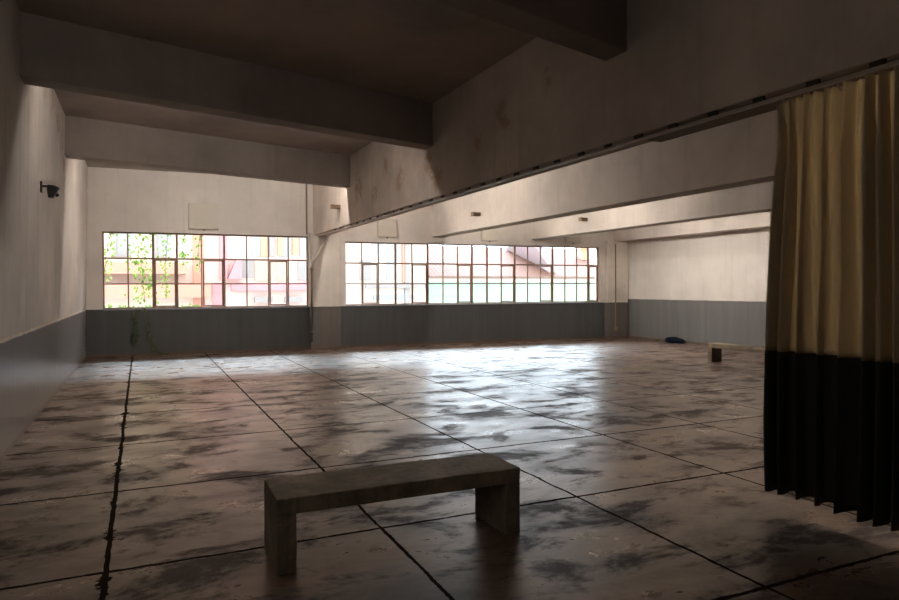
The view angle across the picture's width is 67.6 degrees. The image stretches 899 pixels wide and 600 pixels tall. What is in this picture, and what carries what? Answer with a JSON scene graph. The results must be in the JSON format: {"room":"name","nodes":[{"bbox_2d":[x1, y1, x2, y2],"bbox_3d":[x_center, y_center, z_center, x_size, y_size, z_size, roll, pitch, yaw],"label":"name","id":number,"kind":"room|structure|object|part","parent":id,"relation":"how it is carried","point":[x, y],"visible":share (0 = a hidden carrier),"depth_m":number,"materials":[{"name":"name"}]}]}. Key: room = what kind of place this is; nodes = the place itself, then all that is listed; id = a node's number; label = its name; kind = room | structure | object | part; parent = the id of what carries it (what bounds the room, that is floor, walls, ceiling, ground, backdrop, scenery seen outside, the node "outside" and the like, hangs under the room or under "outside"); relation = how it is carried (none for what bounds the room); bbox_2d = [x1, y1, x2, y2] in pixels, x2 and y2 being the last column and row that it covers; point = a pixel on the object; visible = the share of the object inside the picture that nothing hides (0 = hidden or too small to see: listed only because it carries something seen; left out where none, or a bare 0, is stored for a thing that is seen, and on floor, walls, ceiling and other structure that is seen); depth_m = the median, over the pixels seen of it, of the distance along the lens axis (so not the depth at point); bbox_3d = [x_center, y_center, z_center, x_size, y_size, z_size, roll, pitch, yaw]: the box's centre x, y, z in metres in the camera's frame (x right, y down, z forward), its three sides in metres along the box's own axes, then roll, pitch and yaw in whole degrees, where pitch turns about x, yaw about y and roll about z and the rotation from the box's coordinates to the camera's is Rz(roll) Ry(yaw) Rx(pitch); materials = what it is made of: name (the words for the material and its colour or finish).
{"room":"empty warehouse","nodes":[
{"label":"empty warehouse","id":0,"kind":"room"},
{"bbox_2d":[0,0,87,461],"bbox_3d":[-4.184,-0.762,5.769,0.435,4.750,24.600,-1,1,-25],"label":"wall","id":1,"kind":"structure","parent":0,"point":[43,239],"depth_m":8.47,"materials":[{"name":"paint"}]},
{"bbox_2d":[40,181,59,198],"bbox_3d":[-5.385,-1.484,9.058,0.225,0.215,0.120,-1,1,-25],"label":"security camera","id":2,"kind":"object","parent":1,"relation":"attached to","point":[52,190],"visible":1,"depth_m":9.02,"materials":[{"name":"black plastic"}]},
{"bbox_3d":[-5.478,-1.515,9.014,0.020,0.150,0.120,-1,1,-25],"label":"plate","id":3,"kind":"part","parent":2,"relation":"part of","materials":[{"name":"black plastic"}]},
{"bbox_2d":[15,0,535,173],"bbox_3d":[3.319,-3.380,9.207,16.900,0.300,24.650,-1,1,-25],"label":"ceiling","id":4,"kind":"structure","parent":0,"point":[421,50],"depth_m":8.33,"materials":[{"name":"paint"}]},
{"bbox_2d":[64,115,349,187],"bbox_3d":[-4.606,-2.934,13.730,6.010,0.710,0.328,-1,1,-40],"label":"ceiling beam","id":5,"kind":"structure","parent":4,"relation":"attached to","point":[88,139],"depth_m":13.23,"materials":[{"name":"paint"}]},
{"bbox_2d":[19,11,432,149],"bbox_3d":[-2.600,-2.863,9.370,6.015,0.710,0.347,-1,1,-40],"label":"ceiling beam","id":6,"kind":"structure","parent":4,"relation":"attached to","point":[54,53],"depth_m":8.70,"materials":[{"name":"paint"}]},
{"bbox_2d":[433,0,626,60],"bbox_3d":[-0.556,-2.792,4.928,6.010,0.710,0.328,-1,1,-40],"label":"ceiling beam","id":7,"kind":"structure","parent":4,"relation":"attached to","point":[595,28],"depth_m":6.18,"materials":[{"name":"paint"}]},
{"bbox_2d":[433,110,776,236],"bbox_3d":[4.606,-2.491,9.567,0.420,1.520,23.602,-1,1,-25],"label":"ceiling beam","id":8,"kind":"structure","parent":4,"relation":"attached to","point":[740,153],"depth_m":12.01,"materials":[{"name":"paint"}]},
{"bbox_2d":[471,212,480,215],"bbox_3d":[0.681,-2.215,17.342,0.220,0.110,0.150,-1,1,-25],"label":"bracket","id":9,"kind":"object","parent":8,"relation":"attached to","point":[472,213],"visible":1,"depth_m":17.29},
{"bbox_2d":[313,0,898,234],"bbox_3d":[1.298,-2.427,8.133,0.370,1.570,23.762,-1,1,-25],"label":"ceiling beam","id":10,"kind":"structure","parent":4,"relation":"attached to","point":[545,102],"depth_m":6.82,"materials":[{"name":"paint"}]},
{"bbox_2d":[330,204,340,208],"bbox_3d":[-2.759,-2.256,16.253,0.220,0.110,0.150,-1,1,-25],"label":"bracket","id":11,"kind":"object","parent":10,"relation":"attached to","point":[332,206],"visible":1,"depth_m":16.21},
{"bbox_2d":[318,58,898,235],"bbox_3d":[0.856,-1.619,8.735,0.036,0.064,21.200,-1,1,-25],"label":"rail","id":12,"kind":"object","parent":10,"relation":"attached to","point":[881,64],"visible":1,"depth_m":5.96,"materials":[{"name":"metal"}]},
{"bbox_2d":[763,66,898,531],"bbox_3d":[2.928,-0.014,4.244,0.265,2.997,2.256,-1,1,-25],"label":"curtain","id":13,"kind":"object","parent":12,"relation":"hanging from","point":[831,405],"visible":1,"depth_m":4.72,"materials":[{"name":"beige fabric"}]},
{"bbox_2d":[643,58,898,141],"bbox_3d":[3.730,-1.536,2.930,0.260,0.036,8.250,-1,1,-25],"label":"board","id":14,"kind":"object","parent":10,"relation":"attached to","point":[772,106],"visible":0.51,"depth_m":5.69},
{"bbox_2d":[531,181,772,239],"bbox_3d":[7.690,-2.528,10.902,0.420,1.520,23.452,-1,1,-25],"label":"ceiling beam","id":15,"kind":"structure","parent":4,"relation":"attached to","point":[755,198],"depth_m":15.96,"materials":[{"name":"paint"}]},
{"bbox_2d":[578,217,587,220],"bbox_3d":[3.734,-2.253,18.746,0.220,0.110,0.150,-1,1,-25],"label":"bracket","id":16,"kind":"object","parent":15,"relation":"attached to","point":[579,218],"visible":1,"depth_m":18.69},
{"bbox_2d":[615,212,770,241],"bbox_3d":[10.655,-2.563,12.187,0.480,1.520,23.308,-1,1,-25],"label":"ceiling beam","id":17,"kind":"structure","parent":4,"relation":"attached to","point":[757,220],"depth_m":19.30,"materials":[{"name":"paint"}]},
{"bbox_2d":[85,167,614,357],"bbox_3d":[-1.566,-1.028,19.939,16.380,4.750,0.300,-1,1,-22],"label":"wall","id":18,"kind":"structure","parent":0,"point":[118,200],"depth_m":18.35,"materials":[{"name":"paint"}]},
{"bbox_2d":[129,309,139,347],"bbox_3d":[-8.027,0.720,17.127,0.261,0.996,0.052,-1,1,-25],"label":"ivy","id":19,"kind":"object","parent":18,"relation":"attached to","point":[133,314],"visible":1,"depth_m":17.12,"materials":[{"name":"green plant"}]},
{"bbox_2d":[105,303,200,307],"bbox_3d":[-7.799,0.223,17.712,2.416,0.251,0.112,-1,1,-22],"label":"ivy","id":20,"kind":"object","parent":18,"relation":"attached to","point":[109,305],"visible":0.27,"depth_m":17.54,"materials":[{"name":"green plant"}]},
{"bbox_2d":[143,308,168,354],"bbox_3d":[-7.567,0.849,17.307,0.614,1.302,0.072,-1,1,-19],"label":"ivy","id":21,"kind":"object","parent":18,"relation":"attached to","point":[154,349],"visible":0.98,"depth_m":17.26,"materials":[{"name":"green plant"}]},
{"bbox_2d":[188,203,218,230],"bbox_3d":[-6.479,-2.182,17.706,0.760,0.720,0.097,-1,1,-22],"label":"wall box","id":22,"kind":"object","parent":18,"relation":"attached to","point":[203,216],"visible":1,"depth_m":17.66,"materials":[{"name":"beige paint"}]},
{"bbox_2d":[102,232,308,310],"bbox_3d":[-6.381,-0.759,17.949,5.155,1.995,0.297,-1,1,-22],"label":"window","id":23,"kind":"structure","parent":18,"relation":"in","point":[176,306],"depth_m":17.90,"materials":[{"name":"metal"}]},
{"bbox_3d":[-7.423,-0.437,17.543,0.520,1.233,0.036,-1,1,-22],"label":"sash","id":24,"kind":"part","parent":23,"relation":"part of","materials":[{"name":"glass"}]},
{"bbox_3d":[-6.348,0.222,17.894,5.155,0.034,0.140,-1,1,-22],"label":"sill","id":25,"kind":"part","parent":23,"relation":"part of","materials":[{"name":"grey paint"}]},
{"bbox_3d":[-6.345,-0.450,18.026,0.526,1.233,0.036,0,1,-13],"label":"sash","id":26,"kind":"part","parent":23,"relation":"part of","materials":[{"name":"glass"}]},
{"bbox_3d":[-4.761,-0.468,18.690,0.493,1.233,0.036,0,1,-8],"label":"sash","id":27,"kind":"part","parent":23,"relation":"part of","materials":[{"name":"glass"}]},
{"bbox_2d":[306,184,307,234],"bbox_3d":[-3.987,-2.571,18.734,0.041,1.500,0.041,-1,1,-45],"label":"conduit","id":28,"kind":"object","parent":18,"relation":"attached to","point":[306,184],"visible":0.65,"depth_m":18.72,"materials":[{"name":"grey metal"}]},
{"bbox_2d":[377,219,396,238],"bbox_3d":[-1.815,-2.076,19.606,0.570,0.560,0.097,-1,1,-22],"label":"wall box","id":29,"kind":"object","parent":18,"relation":"attached to","point":[387,228],"visible":0.84,"depth_m":19.56,"materials":[{"name":"beige paint"}]},
{"bbox_2d":[345,242,600,306],"bbox_3d":[0.987,-0.791,20.947,8.655,1.860,0.296,-1,1,-22],"label":"window","id":30,"kind":"structure","parent":18,"relation":"in","point":[551,301],"depth_m":20.81,"materials":[{"name":"metal"}]},
{"bbox_3d":[-2.331,-0.473,19.674,0.449,1.158,0.036,0,1,-8],"label":"sash","id":31,"kind":"part","parent":30,"relation":"part of","materials":[{"name":"glass"}]},
{"bbox_3d":[-0.906,-0.490,20.253,0.450,1.158,0.036,0,1,-8],"label":"sash","id":32,"kind":"part","parent":30,"relation":"part of","materials":[{"name":"glass"}]},
{"bbox_3d":[0.461,-0.505,20.788,0.435,1.158,0.036,0,1,-13],"label":"sash","id":33,"kind":"part","parent":30,"relation":"part of","materials":[{"name":"glass"}]},
{"bbox_3d":[1.020,0.123,20.891,8.655,0.034,0.140,-1,1,-22],"label":"sill","id":34,"kind":"part","parent":30,"relation":"part of","materials":[{"name":"grey paint"}]},
{"bbox_3d":[1.842,-0.521,21.376,0.429,1.158,0.036,0,1,-6],"label":"sash","id":35,"kind":"part","parent":30,"relation":"part of","materials":[{"name":"glass"}]},
{"bbox_3d":[3.140,-0.536,21.901,0.401,1.158,0.036,0,1,-6],"label":"sash","id":36,"kind":"part","parent":30,"relation":"part of","materials":[{"name":"glass"}]},
{"bbox_3d":[4.808,-0.554,22.519,0.347,1.158,0.036,-1,1,-22],"label":"sash","id":37,"kind":"part","parent":30,"relation":"part of","materials":[{"name":"glass"}]},
{"bbox_2d":[481,228,497,241],"bbox_3d":[1.246,-2.081,20.852,0.560,0.560,0.097,-1,1,-22],"label":"wall box","id":38,"kind":"object","parent":18,"relation":"attached to","point":[492,234],"visible":0.54,"depth_m":20.81,"materials":[{"name":"beige paint"}]},
{"bbox_2d":[565,235,580,243],"bbox_3d":[4.057,-2.113,21.995,0.570,0.560,0.097,-1,1,-22],"label":"wall box","id":39,"kind":"object","parent":18,"relation":"attached to","point":[570,239],"visible":0.57,"depth_m":21.95,"materials":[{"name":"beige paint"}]},
{"bbox_3d":[-6.658,-2.100,18.173,5.508,0.120,0.545,-1,1,-25],"label":"ledge","id":40,"kind":"object","parent":18,"relation":"attached to","visible":0},
{"bbox_2d":[104,233,117,281],"bbox_3d":[-8.819,-1.249,17.393,0.480,1.553,0.096,-1,1,-25],"label":"ivy","id":41,"kind":"object","parent":40,"relation":"hanging from","point":[110,234],"visible":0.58,"depth_m":17.39,"materials":[{"name":"green plant"}]},
{"bbox_2d":[120,234,158,306],"bbox_3d":[-8.147,-0.939,17.668,0.948,2.277,0.107,-1,1,-25],"label":"ivy","id":42,"kind":"object","parent":40,"relation":"hanging from","point":[136,262],"visible":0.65,"depth_m":17.69,"materials":[{"name":"green plant"}]},
{"bbox_3d":[-8.077,-0.986,17.689,0.069,2.101,0.012,-1,1,-23],"label":"stem","id":43,"kind":"part","parent":42,"relation":"part of","materials":[{"name":"green plant"}]},
{"bbox_2d":[159,235,171,297],"bbox_3d":[-7.526,-1.037,17.927,0.418,1.991,0.102,-1,1,-25],"label":"ivy","id":44,"kind":"object","parent":40,"relation":"hanging from","point":[166,249],"visible":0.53,"depth_m":17.91,"materials":[{"name":"green plant"}]},
{"bbox_2d":[178,235,188,264],"bbox_3d":[-7.175,-1.476,18.056,0.316,1.100,0.102,-1,1,-25],"label":"ivy","id":45,"kind":"object","parent":40,"relation":"hanging from","point":[182,253],"visible":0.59,"depth_m":18.06,"materials":[{"name":"green plant"}]},
{"bbox_2d":[191,235,202,272],"bbox_3d":[-6.815,-1.402,18.205,0.383,1.329,0.095,-1,1,-25],"label":"ivy","id":46,"kind":"object","parent":40,"relation":"hanging from","point":[199,239],"visible":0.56,"depth_m":18.20,"materials":[{"name":"green plant"}]},
{"bbox_2d":[0,337,898,599],"bbox_3d":[3.340,1.644,9.297,16.900,0.250,24.650,-1,1,-25],"label":"floor","id":47,"kind":"structure","parent":0,"point":[640,461],"depth_m":5.84,"materials":[{"name":"concrete"}]},
{"bbox_2d":[309,233,340,348],"bbox_3d":[-3.504,-0.251,18.925,0.870,3.250,0.140,-1,1,-22],"label":"wall column","id":48,"kind":"structure","parent":47,"relation":"on","point":[326,272],"depth_m":18.87,"materials":[{"name":"paint"}]},
{"bbox_2d":[309,235,330,341],"bbox_3d":[-3.597,-0.331,18.762,0.617,2.976,0.090,-1,1,-22],"label":"drain pipe","id":49,"kind":"object","parent":48,"relation":"attached to","point":[329,236],"visible":1,"depth_m":18.66,"materials":[{"name":"metal"}]},
{"bbox_2d":[264,453,519,575],"bbox_3d":[-0.362,1.390,4.519,1.660,0.461,0.486,-1,1,-24],"label":"bench","id":50,"kind":"object","parent":47,"relation":"on","point":[495,481],"visible":1,"depth_m":4.37,"materials":[{"name":"concrete"}]},
{"bbox_3d":[-1.062,1.449,4.202,0.121,0.360,0.475,-1,1,-24],"label":"leg","id":51,"kind":"part","parent":50,"relation":"part of","materials":[{"name":"wood"}]},
{"bbox_3d":[-0.363,1.214,4.516,1.659,0.109,0.486,-1,1,-24],"label":"seat","id":52,"kind":"part","parent":50,"relation":"part of","materials":[{"name":"wood"}]},
{"bbox_3d":[0.339,1.432,4.838,0.120,0.360,0.476,-1,1,-24],"label":"leg","id":53,"kind":"part","parent":50,"relation":"part of","materials":[{"name":"concrete"}]},
{"bbox_2d":[605,241,627,337],"bbox_3d":[5.619,-0.355,22.626,0.840,3.250,0.160,-1,1,-22],"label":"wall column","id":54,"kind":"structure","parent":47,"relation":"on","point":[621,246],"depth_m":22.54,"materials":[{"name":"paint"}]},
{"bbox_2d":[614,244,617,330],"bbox_3d":[5.567,-0.427,22.485,0.120,2.900,0.060,-1,1,-22],"label":"conduit","id":55,"kind":"object","parent":54,"relation":"attached to","point":[615,327],"visible":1,"depth_m":22.47,"materials":[{"name":"grey metal"}]},
{"bbox_2d":[664,337,685,343],"bbox_3d":[6.875,1.210,20.463,0.349,0.186,0.836,-1,1,-25],"label":"cloth bundle","id":56,"kind":"object","parent":47,"relation":"on","point":[668,339],"visible":1,"depth_m":20.32,"materials":[{"name":"blue fabric"}]},
{"bbox_2d":[708,342,764,366],"bbox_3d":[6.396,1.198,14.678,0.335,0.423,1.604,-1,1,-27],"label":"bench","id":57,"kind":"object","parent":47,"relation":"on","point":[714,349],"visible":0.57,"depth_m":14.94,"materials":[{"name":"concrete"}]},
{"bbox_3d":[6.058,1.237,15.337,0.325,0.325,0.124,-1,1,-27],"label":"leg","id":58,"kind":"part","parent":57,"relation":"part of","materials":[{"name":"concrete"}]},
{"bbox_3d":[6.395,1.040,14.675,0.335,0.106,1.603,-1,1,-27],"label":"seat","id":59,"kind":"part","parent":57,"relation":"part of","materials":[{"name":"concrete"}]},
{"bbox_2d":[628,228,769,345],"bbox_3d":[10.880,-0.948,12.697,0.300,4.750,24.600,-1,1,-25],"label":"wall","id":60,"kind":"structure","parent":0,"point":[704,289],"depth_m":19.85,"materials":[{"name":"paint"}]},
{"label":"outside","id":61,"kind":"structure","parent":0,"visible":0},
{"bbox_3d":[-2.555,5.847,53.578,100.000,0.200,60.700,-1,1,-25],"label":"ground","id":62,"kind":"structure","parent":61,"visible":0},
{"bbox_2d":[104,233,306,307],"bbox_3d":[-16.318,-0.674,30.076,20.100,13.800,10.300,-1,1,-25],"label":"house","id":63,"kind":"structure","parent":62,"relation":"on","point":[235,246],"depth_m":28.25,"materials":[{"name":"ceramic"}]},
{"bbox_2d":[113,233,116,256],"bbox_3d":[-13.344,-2.727,26.761,0.120,2.000,0.050,-1,1,-25],"label":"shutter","id":64,"kind":"object","parent":63,"relation":"hanging from","point":[114,235],"depth_m":26.76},
{"bbox_2d":[154,234,157,256],"bbox_3d":[-11.981,-2.744,27.387,0.120,2.000,0.050,-1,1,-25],"label":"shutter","id":65,"kind":"object","parent":63,"relation":"hanging from","point":[155,237],"depth_m":27.38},
{"bbox_3d":[-7.979,-0.545,29.325,5.180,13.500,0.040,-1,1,-25],"label":"wall panel","id":66,"kind":"part","parent":63,"relation":"part of","materials":[{"name":"glass"}]},
{"bbox_2d":[255,261,272,280],"bbox_3d":[-8.080,-1.268,29.201,0.750,0.850,0.080,-1,1,-25],"label":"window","id":67,"kind":"structure","parent":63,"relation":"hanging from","point":[261,267],"depth_m":29.14,"materials":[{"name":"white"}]},
{"bbox_2d":[261,237,267,256],"bbox_3d":[-8.064,-2.792,29.161,0.280,1.800,0.120,-1,1,-25],"label":"shutter","id":68,"kind":"object","parent":63,"relation":"hanging from","point":[264,253],"depth_m":29.12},
{"bbox_2d":[269,237,274,256],"bbox_3d":[-7.755,-2.796,29.303,0.220,1.800,0.120,-1,1,-25],"label":"shutter","id":69,"kind":"object","parent":63,"relation":"hanging from","point":[271,239],"depth_m":29.26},
{"bbox_2d":[277,237,283,255],"bbox_3d":[-7.419,-2.675,29.460,0.240,1.450,0.120,-1,1,-25],"label":"shutter","id":70,"kind":"object","parent":63,"relation":"hanging from","point":[280,240],"depth_m":29.42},
{"bbox_2d":[276,261,289,280],"bbox_3d":[-7.330,-1.277,29.545,0.600,0.850,0.080,-1,1,-25],"label":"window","id":71,"kind":"structure","parent":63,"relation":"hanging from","point":[280,266],"depth_m":29.48,"materials":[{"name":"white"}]},
{"bbox_2d":[292,238,297,254],"bbox_3d":[-6.846,-2.707,29.723,0.220,1.400,0.120,-1,1,-25],"label":"shutter","id":72,"kind":"object","parent":63,"relation":"hanging from","point":[294,240],"depth_m":29.68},
{"bbox_2d":[297,261,305,280],"bbox_3d":[-6.558,-1.286,29.901,0.400,0.850,0.080,-1,1,-25],"label":"shutter","id":73,"kind":"object","parent":63,"relation":"hanging from","point":[301,265],"depth_m":29.85,"materials":[{"name":"glass"}]},
{"bbox_2d":[346,243,425,303],"bbox_3d":[-4.770,-0.560,35.007,4.600,13.300,8.400,-1,1,-25],"label":"house","id":74,"kind":"structure","parent":62,"relation":"on","point":[353,251],"depth_m":31.38,"materials":[{"name":"tile"}]},
{"bbox_2d":[429,246,594,302],"bbox_3d":[8.204,1.411,40.623,23.580,9.050,7.500,-1,1,-25],"label":"house","id":75,"kind":"structure","parent":62,"relation":"on","point":[435,252],"depth_m":35.28,"materials":[{"name":"tile"}]}
]}

